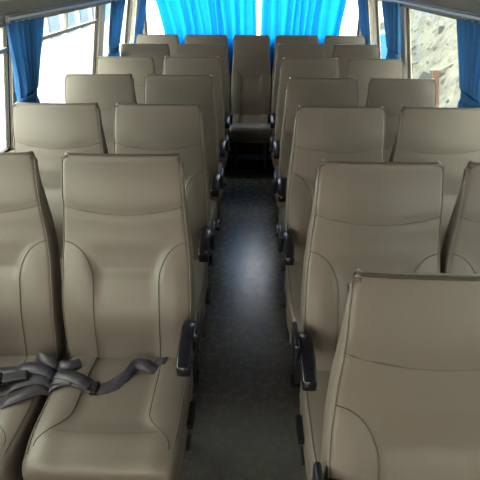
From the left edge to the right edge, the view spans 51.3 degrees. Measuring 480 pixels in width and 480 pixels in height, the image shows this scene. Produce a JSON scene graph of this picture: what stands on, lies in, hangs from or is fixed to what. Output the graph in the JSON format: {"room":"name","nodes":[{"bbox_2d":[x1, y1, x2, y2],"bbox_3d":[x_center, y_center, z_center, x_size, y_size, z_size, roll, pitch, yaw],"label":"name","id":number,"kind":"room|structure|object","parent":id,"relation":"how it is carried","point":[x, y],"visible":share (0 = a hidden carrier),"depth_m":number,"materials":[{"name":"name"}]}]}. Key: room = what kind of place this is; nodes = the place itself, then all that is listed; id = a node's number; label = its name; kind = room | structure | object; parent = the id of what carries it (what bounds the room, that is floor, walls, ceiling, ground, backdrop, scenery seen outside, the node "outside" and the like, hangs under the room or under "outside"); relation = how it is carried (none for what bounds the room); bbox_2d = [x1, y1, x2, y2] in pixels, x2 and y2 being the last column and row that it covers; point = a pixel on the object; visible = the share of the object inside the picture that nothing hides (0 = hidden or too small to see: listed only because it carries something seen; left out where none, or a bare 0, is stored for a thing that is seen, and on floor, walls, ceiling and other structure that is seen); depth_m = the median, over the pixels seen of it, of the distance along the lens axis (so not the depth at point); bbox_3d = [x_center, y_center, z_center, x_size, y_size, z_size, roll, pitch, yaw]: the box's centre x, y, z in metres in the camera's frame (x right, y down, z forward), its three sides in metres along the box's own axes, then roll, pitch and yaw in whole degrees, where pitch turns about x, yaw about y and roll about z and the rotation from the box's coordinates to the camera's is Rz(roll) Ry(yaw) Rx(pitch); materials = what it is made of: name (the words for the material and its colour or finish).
{"room":"vehicle interior","nodes":[
{"label":"vehicle interior","id":0,"kind":"room"},
{"bbox_2d":[62,178,306,479],"bbox_3d":[0.017,0.750,2.221,2.460,0.080,7.800,1,28,1],"label":"floor","id":1,"kind":"structure","parent":0,"point":[244,427],"depth_m":2.43,"materials":[{"name":"grey plastic"}]},
{"bbox_2d":[0,151,65,479],"bbox_3d":[-0.887,0.354,1.660,0.464,1.142,0.701,1,28,1],"label":"seat","id":2,"kind":"object","parent":1,"relation":"on","point":[31,308],"visible":0.79,"depth_m":1.73,"materials":[{"name":"beige leather"}]},
{"bbox_2d":[0,355,58,479],"bbox_3d":[-0.890,0.567,1.663,0.464,0.144,0.505,1,28,1],"label":"cushion","id":3,"kind":"object","parent":2,"relation":"on","point":[18,420],"depth_m":1.54,"materials":[{"name":"beige leather"}]},
{"bbox_2d":[0,352,93,396],"bbox_3d":[-0.752,0.452,1.694,0.507,0.061,0.191,-4,29,-8],"label":"belt","id":4,"kind":"object","parent":2,"relation":"on","point":[48,371],"visible":1,"depth_m":1.68,"materials":[{"name":"grey fabric"}]},
{"bbox_2d":[12,101,108,337],"bbox_3d":[-0.849,0.023,2.276,0.464,1.142,0.701,1,28,1],"label":"seat","id":5,"kind":"object","parent":1,"relation":"on","point":[49,130],"visible":0.2,"depth_m":2.29,"materials":[{"name":"beige leather"}]},
{"bbox_2d":[65,73,136,153],"bbox_3d":[-0.831,-0.318,2.909,0.464,1.142,0.701,1,28,1],"label":"seat","id":6,"kind":"object","parent":1,"relation":"on","point":[107,90],"visible":0.16,"depth_m":2.92,"materials":[{"name":"beige leather"}]},
{"bbox_2d":[22,151,202,479],"bbox_3d":[-0.383,0.362,1.649,0.500,1.142,0.701,1,28,1],"label":"seat","id":7,"kind":"object","parent":1,"relation":"on","point":[128,288],"visible":0.97,"depth_m":1.68,"materials":[{"name":"beige leather"}]},
{"bbox_2d":[0,357,168,408],"bbox_3d":[-0.596,0.490,1.655,0.771,0.047,0.126,-10,30,-19],"label":"belt","id":8,"kind":"object","parent":7,"relation":"on","point":[139,364],"visible":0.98,"depth_m":1.67,"materials":[{"name":"black fabric"}]},
{"bbox_2d":[22,356,192,479],"bbox_3d":[-0.405,0.575,1.653,0.464,0.144,0.505,1,28,1],"label":"cushion","id":9,"kind":"object","parent":7,"relation":"on","point":[138,430],"depth_m":1.53,"materials":[{"name":"beige leather"}]},
{"bbox_2d":[97,56,155,103],"bbox_3d":[-0.814,-0.640,3.508,0.464,1.142,0.701,1,28,1],"label":"seat","id":10,"kind":"object","parent":1,"relation":"on","point":[139,67],"visible":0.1,"depth_m":3.51,"materials":[{"name":"beige leather"}]},
{"bbox_2d":[121,43,169,74],"bbox_3d":[-0.796,-0.975,4.129,0.464,1.142,0.701,1,28,1],"label":"seat","id":11,"kind":"object","parent":1,"relation":"on","point":[158,52],"visible":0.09,"depth_m":4.13,"materials":[{"name":"beige leather"}]},
{"bbox_2d":[136,34,178,56],"bbox_3d":[-0.792,-1.297,4.727,0.464,1.142,0.701,1,28,1],"label":"seat","id":12,"kind":"object","parent":1,"relation":"on","point":[172,40],"visible":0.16,"depth_m":4.72,"materials":[{"name":"beige leather"}]},
{"bbox_2d":[113,102,215,382],"bbox_3d":[-0.366,0.030,2.266,0.500,1.142,0.701,1,28,1],"label":"seat","id":13,"kind":"object","parent":1,"relation":"on","point":[137,128],"visible":0.41,"depth_m":2.28,"materials":[{"name":"beige leather"}]},
{"bbox_2d":[194,259,207,321],"bbox_3d":[-0.387,0.243,2.269,0.464,0.144,0.505,1,28,1],"label":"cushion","id":14,"kind":"object","parent":13,"relation":"on","point":[200,268],"depth_m":2.24,"materials":[{"name":"beige leather"}]},
{"bbox_2d":[144,74,223,286],"bbox_3d":[-0.347,-0.311,2.899,0.500,1.142,0.701,1,28,1],"label":"seat","id":15,"kind":"object","parent":1,"relation":"on","point":[158,89],"visible":0.29,"depth_m":2.91,"materials":[{"name":"beige leather"}]},
{"bbox_2d":[209,199,217,253],"bbox_3d":[-0.368,-0.098,2.903,0.464,0.144,0.505,1,28,1],"label":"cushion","id":16,"kind":"object","parent":15,"relation":"on","point":[213,202],"depth_m":2.90,"materials":[{"name":"beige leather"}]},
{"bbox_2d":[163,56,228,238],"bbox_3d":[-0.330,-0.633,3.498,0.500,1.142,0.701,1,28,1],"label":"seat","id":17,"kind":"object","parent":1,"relation":"on","point":[171,65],"visible":0.26,"depth_m":3.50,"materials":[{"name":"beige leather"}]},
{"bbox_2d":[218,162,223,201],"bbox_3d":[-0.351,-0.421,3.502,0.464,0.144,0.505,1,28,1],"label":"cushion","id":18,"kind":"object","parent":17,"relation":"on","point":[221,164],"depth_m":3.46,"materials":[{"name":"beige leather"}]},
{"bbox_2d":[176,43,232,198],"bbox_3d":[-0.312,-0.967,4.119,0.500,1.142,0.701,1,28,1],"label":"seat","id":19,"kind":"object","parent":1,"relation":"on","point":[183,50],"visible":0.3,"depth_m":4.12,"materials":[{"name":"beige leather"}]},
{"bbox_2d":[224,135,227,165],"bbox_3d":[-0.333,-0.755,4.122,0.464,0.144,0.505,1,28,1],"label":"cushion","id":20,"kind":"object","parent":19,"relation":"on","point":[226,154],"depth_m":3.99,"materials":[{"name":"beige leather"}]},
{"bbox_2d":[185,34,230,134],"bbox_3d":[-0.329,-1.290,4.718,0.464,1.142,0.701,1,28,1],"label":"seat","id":21,"kind":"object","parent":1,"relation":"on","point":[189,39],"visible":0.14,"depth_m":4.71,"materials":[{"name":"beige leather"}]},
{"bbox_2d":[224,152,274,177],"bbox_3d":[0.097,-0.785,4.971,0.840,0.014,0.900,1,28,1],"label":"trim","id":22,"kind":"structure","parent":1,"relation":"on","point":[248,164],"depth_m":4.81,"materials":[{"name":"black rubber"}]},
{"bbox_2d":[229,35,270,168],"bbox_3d":[0.099,-1.284,4.709,0.390,1.142,0.701,1,28,1],"label":"seat","id":23,"kind":"object","parent":22,"relation":"on","point":[251,73],"visible":0.94,"depth_m":4.76,"materials":[{"name":"beige leather"}]},
{"bbox_2d":[229,114,270,140],"bbox_3d":[0.096,-1.071,4.712,0.390,0.144,0.505,1,28,1],"label":"cushion","id":24,"kind":"object","parent":23,"relation":"on","point":[245,127],"depth_m":4.51,"materials":[{"name":"beige leather"}]},
{"bbox_2d":[271,35,318,135],"bbox_3d":[0.527,-1.277,4.700,0.464,1.142,0.701,1,28,1],"label":"seat","id":25,"kind":"object","parent":1,"relation":"on","point":[280,39],"visible":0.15,"depth_m":4.70,"materials":[{"name":"beige leather"}]},
{"bbox_2d":[267,44,325,198],"bbox_3d":[0.478,-0.970,4.128,0.500,1.142,0.701,1,28,1],"label":"seat","id":26,"kind":"object","parent":1,"relation":"on","point":[283,50],"visible":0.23,"depth_m":4.13,"materials":[{"name":"beige leather"}]},
{"bbox_2d":[271,134,274,164],"bbox_3d":[0.493,-0.756,4.131,0.464,0.144,0.505,1,28,1],"label":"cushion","id":27,"kind":"object","parent":26,"relation":"on","point":[273,135],"depth_m":4.02,"materials":[{"name":"beige leather"}]},
{"bbox_2d":[270,58,338,220],"bbox_3d":[0.459,-0.612,3.464,0.500,1.142,0.701,1,28,1],"label":"seat","id":28,"kind":"object","parent":1,"relation":"on","point":[290,67],"visible":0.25,"depth_m":3.47,"materials":[{"name":"beige leather"}]},
{"bbox_2d":[274,164,278,203],"bbox_3d":[0.474,-0.399,3.467,0.464,0.144,0.505,1,28,1],"label":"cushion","id":29,"kind":"object","parent":28,"relation":"on","point":[276,170],"depth_m":3.47,"materials":[{"name":"beige leather"}]},
{"bbox_2d":[273,77,357,270],"bbox_3d":[0.441,-0.271,2.830,0.500,1.142,0.701,1,28,1],"label":"seat","id":30,"kind":"object","parent":1,"relation":"on","point":[339,92],"visible":0.25,"depth_m":2.84,"materials":[{"name":"beige leather"}]},
{"bbox_2d":[278,205,284,259],"bbox_3d":[0.456,-0.057,2.833,0.464,0.144,0.505,1,28,1],"label":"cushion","id":31,"kind":"object","parent":30,"relation":"on","point":[281,220],"depth_m":2.85,"materials":[{"name":"beige leather"}]},
{"bbox_2d":[278,105,385,387],"bbox_3d":[0.424,0.049,2.236,0.500,1.142,0.701,1,28,1],"label":"seat","id":32,"kind":"object","parent":1,"relation":"on","point":[329,133],"visible":0.43,"depth_m":2.26,"materials":[{"name":"beige leather"}]},
{"bbox_2d":[284,262,302,338],"bbox_3d":[0.439,0.263,2.239,0.464,0.144,0.505,1,28,1],"label":"cushion","id":33,"kind":"object","parent":32,"relation":"on","point":[294,273],"depth_m":2.18,"materials":[{"name":"beige leather"}]},
{"bbox_2d":[324,35,364,57],"bbox_3d":[0.977,-1.270,4.691,0.436,1.142,0.701,1,28,1],"label":"seat","id":34,"kind":"object","parent":1,"relation":"on","point":[330,41],"visible":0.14,"depth_m":4.69,"materials":[{"name":"beige leather"}]},
{"bbox_2d":[332,44,378,77],"bbox_3d":[0.948,-0.962,4.119,0.436,1.142,0.701,1,28,1],"label":"seat","id":35,"kind":"object","parent":1,"relation":"on","point":[343,53],"visible":0.16,"depth_m":4.12,"materials":[{"name":"beige leather"}]},
{"bbox_2d":[291,159,444,479],"bbox_3d":[0.421,0.398,1.589,0.500,1.142,0.701,1,28,1],"label":"seat","id":36,"kind":"object","parent":1,"relation":"on","point":[372,217],"visible":0.54,"depth_m":1.62,"materials":[{"name":"beige leather"}]},
{"bbox_2d":[300,371,330,479],"bbox_3d":[0.436,0.611,1.591,0.464,0.144,0.505,1,28,1],"label":"cushion","id":37,"kind":"object","parent":36,"relation":"on","point":[312,403],"depth_m":1.57,"materials":[{"name":"beige leather"}]},
{"bbox_2d":[346,58,402,106],"bbox_3d":[0.929,-0.605,3.454,0.436,1.142,0.701,1,28,1],"label":"seat","id":38,"kind":"object","parent":1,"relation":"on","point":[363,70],"visible":0.09,"depth_m":3.46,"materials":[{"name":"beige leather"}]},
{"bbox_2d":[312,268,479,479],"bbox_3d":[0.400,0.715,0.999,0.488,1.142,0.701,1,28,1],"label":"seat","id":39,"kind":"object","parent":1,"relation":"on","point":[402,402],"visible":1,"depth_m":1.05,"materials":[{"name":"beige leather"}]},
{"bbox_2d":[365,78,436,161],"bbox_3d":[0.911,-0.263,2.820,0.436,1.142,0.701,1,28,1],"label":"seat","id":40,"kind":"object","parent":1,"relation":"on","point":[392,94],"visible":0.15,"depth_m":2.83,"materials":[{"name":"beige leather"}]},
{"bbox_2d":[389,106,479,251],"bbox_3d":[0.908,0.057,2.226,0.464,1.142,0.701,1,28,1],"label":"seat","id":41,"kind":"object","parent":1,"relation":"on","point":[449,136],"visible":0.26,"depth_m":2.24,"materials":[{"name":"beige leather"}]},
{"bbox_2d":[440,161,479,273],"bbox_3d":[0.907,0.405,1.579,0.464,1.142,0.701,1,28,1],"label":"seat","id":42,"kind":"object","parent":1,"relation":"on","point":[460,250],"visible":0.27,"depth_m":1.64,"materials":[{"name":"beige leather"}]},
{"bbox_2d":[130,0,378,113],"bbox_3d":[0.120,-2.089,5.143,2.500,2.150,0.040,1,28,1],"label":"wall","id":43,"kind":"structure","parent":0,"point":[134,1],"depth_m":5.08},
{"bbox_2d":[0,0,115,27],"bbox_3d":[-0.876,-0.876,1.371,0.600,0.678,7.800,1,28,1],"label":"trim","id":44,"kind":"structure","parent":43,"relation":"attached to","point":[11,8],"depth_m":2.44,"materials":[{"name":"grey metal"}]},
{"bbox_2d":[229,139,269,152],"bbox_3d":[0.110,-1.133,5.348,2.380,0.270,0.495,1,28,1],"label":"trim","id":45,"kind":"structure","parent":43,"relation":"attached to","point":[241,147],"depth_m":5.16,"materials":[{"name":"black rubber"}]},
{"bbox_2d":[144,10,359,35],"bbox_3d":[0.122,-2.502,4.907,2.180,0.980,0.045,1,28,1],"label":"window","id":46,"kind":"structure","parent":43,"relation":"in","point":[145,20],"depth_m":5.07,"materials":[{"name":"rubber"}]},
{"bbox_2d":[377,0,479,21],"bbox_3d":[0.923,-0.849,1.334,0.600,0.678,7.800,1,28,1],"label":"trim","id":47,"kind":"structure","parent":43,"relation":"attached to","point":[469,7],"depth_m":2.63,"materials":[{"name":"grey metal"}]},
{"bbox_3d":[0.122,-2.914,4.628,2.136,0.028,0.095,1,28,1],"label":"rail","id":48,"kind":"object","parent":43,"relation":"attached to","visible":0},
{"bbox_2d":[155,0,256,75],"bbox_3d":[-0.395,-2.310,4.926,1.131,1.320,0.102,1,28,1],"label":"curtain","id":49,"kind":"object","parent":48,"relation":"hanging from","point":[231,18],"visible":0.51,"depth_m":4.98,"materials":[{"name":"blue fabric"}]},
{"bbox_2d":[261,0,346,74],"bbox_3d":[0.653,-2.293,4.902,0.890,1.320,0.093,1,28,2],"label":"curtain","id":50,"kind":"object","parent":48,"relation":"hanging from","point":[321,18],"visible":0.51,"depth_m":4.96,"materials":[{"name":"blue fabric"}]},
{"bbox_3d":[-1.194,0.318,2.023,0.075,0.860,7.800,1,28,1],"label":"wall","id":51,"kind":"structure","parent":0,"visible":0},
{"bbox_2d":[2,31,16,148],"bbox_3d":[-1.128,-0.760,2.481,0.160,0.605,0.110,1,28,1],"label":"trim","id":52,"kind":"structure","parent":51,"relation":"attached to","point":[13,97],"depth_m":2.45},
{"bbox_2d":[0,0,108,151],"bbox_3d":[-1.081,-1.081,3.044,0.198,0.635,4.528,1,28,1],"label":"window","id":53,"kind":"structure","parent":51,"relation":"in","point":[5,50],"depth_m":2.43,"materials":[{"name":"metal"}]},
{"bbox_2d":[7,17,43,102],"bbox_3d":[-1.029,-0.820,2.394,0.134,0.432,0.380,1,28,1],"label":"window curtain","id":54,"kind":"object","parent":53,"relation":"hanging from","point":[25,37],"visible":0.9,"depth_m":2.37,"materials":[{"name":"fabric"}]},
{"bbox_2d":[108,0,125,55],"bbox_3d":[-0.984,-1.654,3.944,0.133,0.432,0.380,1,28,1],"label":"window curtain","id":55,"kind":"object","parent":53,"relation":"hanging from","point":[117,7],"visible":0.98,"depth_m":3.91,"materials":[{"name":"fabric"}]},
{"bbox_2d":[134,0,146,42],"bbox_3d":[-0.959,-2.125,4.819,0.133,0.432,0.270,1,28,1],"label":"window curtain","id":56,"kind":"object","parent":53,"relation":"hanging from","point":[139,24],"visible":0.77,"depth_m":4.76,"materials":[{"name":"fabric"}]},
{"bbox_2d":[42,6,98,73],"bbox_3d":[-1.109,-1.117,3.152,0.135,0.594,1.410,1,28,1],"label":"window","id":57,"kind":"structure","parent":51,"relation":"in","point":[65,30],"depth_m":3.43,"materials":[{"name":"metal"}]},
{"bbox_2d":[91,4,105,73],"bbox_3d":[-1.089,-1.490,3.836,0.160,0.605,0.150,1,28,1],"label":"trim","id":58,"kind":"structure","parent":51,"relation":"attached to","point":[101,12],"depth_m":3.77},
{"bbox_2d":[124,0,129,42],"bbox_3d":[-1.077,-1.735,4.300,0.133,0.594,0.900,1,28,1],"label":"window","id":59,"kind":"structure","parent":51,"relation":"in","point":[128,2],"depth_m":4.64,"materials":[{"name":"metal"}]},
{"bbox_2d":[124,0,132,42],"bbox_3d":[-1.063,-1.969,4.725,0.160,0.605,0.070,1,28,1],"label":"trim","id":60,"kind":"structure","parent":51,"relation":"attached to","point":[131,1],"depth_m":4.67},
{"bbox_2d":[133,0,136,42],"bbox_3d":[-1.053,-2.165,5.090,0.160,0.605,0.040,1,28,1],"label":"trim","id":61,"kind":"structure","parent":51,"relation":"attached to","point":[136,0],"depth_m":5.04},
{"bbox_3d":[1.230,0.354,1.973,0.075,0.860,7.800,1,28,1],"label":"wall","id":62,"kind":"structure","parent":0,"visible":0},
{"bbox_2d":[367,0,370,44],"bbox_3d":[1.289,-2.031,4.868,0.133,0.594,0.360,1,28,1],"label":"window","id":63,"kind":"structure","parent":62,"relation":"in","point":[367,0],"depth_m":4.94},
{"bbox_2d":[368,0,371,44],"bbox_3d":[1.292,-2.130,5.042,0.160,0.605,0.040,1,28,1],"label":"trim","id":64,"kind":"structure","parent":62,"relation":"attached to","point":[368,0],"depth_m":4.99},
{"bbox_2d":[372,0,380,56],"bbox_3d":[1.282,-1.933,4.676,0.160,0.605,0.070,1,28,1],"label":"trim","id":65,"kind":"structure","parent":62,"relation":"attached to","point":[373,1],"depth_m":4.62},
{"bbox_2d":[375,0,380,58],"bbox_3d":[1.271,-1.699,4.252,0.133,0.594,0.900,1,28,1],"label":"window","id":66,"kind":"structure","parent":62,"relation":"in","point":[376,1],"depth_m":4.60,"materials":[{"name":"clear glass"}]},
{"bbox_2d":[400,6,411,78],"bbox_3d":[1.256,-1.454,3.787,0.160,0.605,0.150,1,28,1],"label":"trim","id":67,"kind":"structure","parent":62,"relation":"attached to","point":[403,25],"depth_m":3.73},
{"bbox_2d":[389,0,479,78],"bbox_3d":[1.220,-1.372,3.600,0.198,0.635,3.156,1,28,1],"label":"window","id":68,"kind":"structure","parent":62,"relation":"in","point":[407,9],"depth_m":3.59,"materials":[{"name":"metal"}]},
{"bbox_2d":[357,0,369,44],"bbox_3d":[1.186,-2.100,4.788,0.133,0.432,0.320,1,28,1],"label":"window curtain","id":69,"kind":"object","parent":68,"relation":"hanging from","point":[362,4],"visible":0.94,"depth_m":4.73,"materials":[{"name":"fabric"}]},
{"bbox_2d":[382,1,400,58],"bbox_3d":[1.157,-1.564,3.794,0.133,0.432,0.460,1,28,1],"label":"window curtain","id":70,"kind":"object","parent":68,"relation":"hanging from","point":[391,11],"visible":0.97,"depth_m":3.74,"materials":[{"name":"fabric"}]},
{"bbox_2d":[456,19,479,107],"bbox_3d":[1.116,-0.792,2.359,0.133,0.432,0.440,1,28,1],"label":"window curtain","id":71,"kind":"object","parent":68,"relation":"hanging from","point":[468,32],"visible":0.89,"depth_m":2.39,"materials":[{"name":"fabric"}]},
{"label":"outside","id":72,"kind":"structure","parent":0,"visible":0},
{"bbox_2d":[0,0,383,150],"bbox_3d":[0.227,-2.341,10.094,120.000,0.200,100.000,1,28,1],"label":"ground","id":73,"kind":"structure","parent":72,"point":[51,88],"depth_m":16.30,"materials":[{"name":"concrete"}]},
{"bbox_2d":[0,3,124,90],"bbox_3d":[-5.906,-7.339,15.533,0.360,3.400,18.000,1,28,1],"label":"building","id":74,"kind":"structure","parent":73,"relation":"on","point":[57,49],"depth_m":16.64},
{"bbox_2d":[47,15,61,38],"bbox_3d":[-5.764,-7.085,15.325,0.060,1.650,0.900,1,28,1],"label":"window","id":75,"kind":"structure","parent":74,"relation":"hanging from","point":[53,22],"depth_m":15.46,"materials":[{"name":"clear glass"}]},
{"bbox_2d":[67,12,76,33],"bbox_3d":[-5.725,-7.819,16.689,0.060,1.650,0.900,1,28,1],"label":"window","id":76,"kind":"structure","parent":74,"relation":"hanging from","point":[71,15],"depth_m":16.91,"materials":[{"name":"clear glass"}]},
{"bbox_2d":[79,8,89,28],"bbox_3d":[-5.686,-8.554,18.054,0.060,1.650,0.900,1,28,1],"label":"window","id":77,"kind":"structure","parent":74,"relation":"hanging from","point":[83,14],"depth_m":18.19,"materials":[{"name":"clear glass"}]},
{"bbox_2d":[105,4,109,20],"bbox_3d":[-5.607,-10.023,20.782,0.060,1.650,0.900,1,28,1],"label":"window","id":78,"kind":"structure","parent":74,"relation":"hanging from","point":[107,9],"depth_m":21.05,"materials":[{"name":"clear glass"}]},
{"bbox_2d":[373,30,386,58],"bbox_3d":[3.170,-4.225,11.948,0.650,1.380,0.800,1,28,1],"label":"container","id":79,"kind":"object","parent":73,"relation":"on","point":[382,32],"visible":0.02,"depth_m":11.40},
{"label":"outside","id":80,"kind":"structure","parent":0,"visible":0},
{"bbox_2d":[380,9,460,107],"bbox_3d":[5.384,-3.772,10.287,5.500,2.169,13.217,1,28,1],"label":"ground","id":81,"kind":"structure","parent":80,"point":[450,90],"depth_m":10.99,"materials":[{"name":"stone"}]},
{"bbox_2d":[419,71,439,78],"bbox_3d":[3.368,-2.736,9.336,0.638,0.704,0.341,-23,36,-36],"label":"slab","id":82,"kind":"object","parent":81,"relation":"on","point":[424,75],"visible":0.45,"depth_m":9.35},
{"bbox_2d":[432,70,438,106],"bbox_3d":[2.647,-1.497,6.794,0.090,1.428,0.803,1,28,1],"label":"wooden plank","id":83,"kind":"object","parent":81,"relation":"on","point":[435,73],"visible":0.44,"depth_m":6.78,"materials":[{"name":"brown wood"}]},
{"bbox_2d":[429,61,452,76],"bbox_3d":[4.021,-3.332,9.937,0.518,0.397,0.416,-4,29,-8],"label":"rubble stone","id":84,"kind":"object","parent":81,"relation":"on","point":[442,67],"visible":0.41,"depth_m":9.84,"materials":[{"name":"beige stone"}]},
{"bbox_2d":[438,26,444,33],"bbox_3d":[4.668,-4.823,11.520,0.189,0.215,0.189,5,29,9],"label":"rubble stone","id":85,"kind":"object","parent":81,"relation":"on","point":[440,28],"visible":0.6,"depth_m":11.48,"materials":[{"name":"stone"}]},
{"bbox_2d":[447,36,452,44],"bbox_3d":[4.476,-4.209,10.666,0.138,0.247,0.305,9,29,15],"label":"rubble stone","id":86,"kind":"object","parent":81,"relation":"on","point":[449,40],"visible":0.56,"depth_m":10.64,"materials":[{"name":"beige stone"}]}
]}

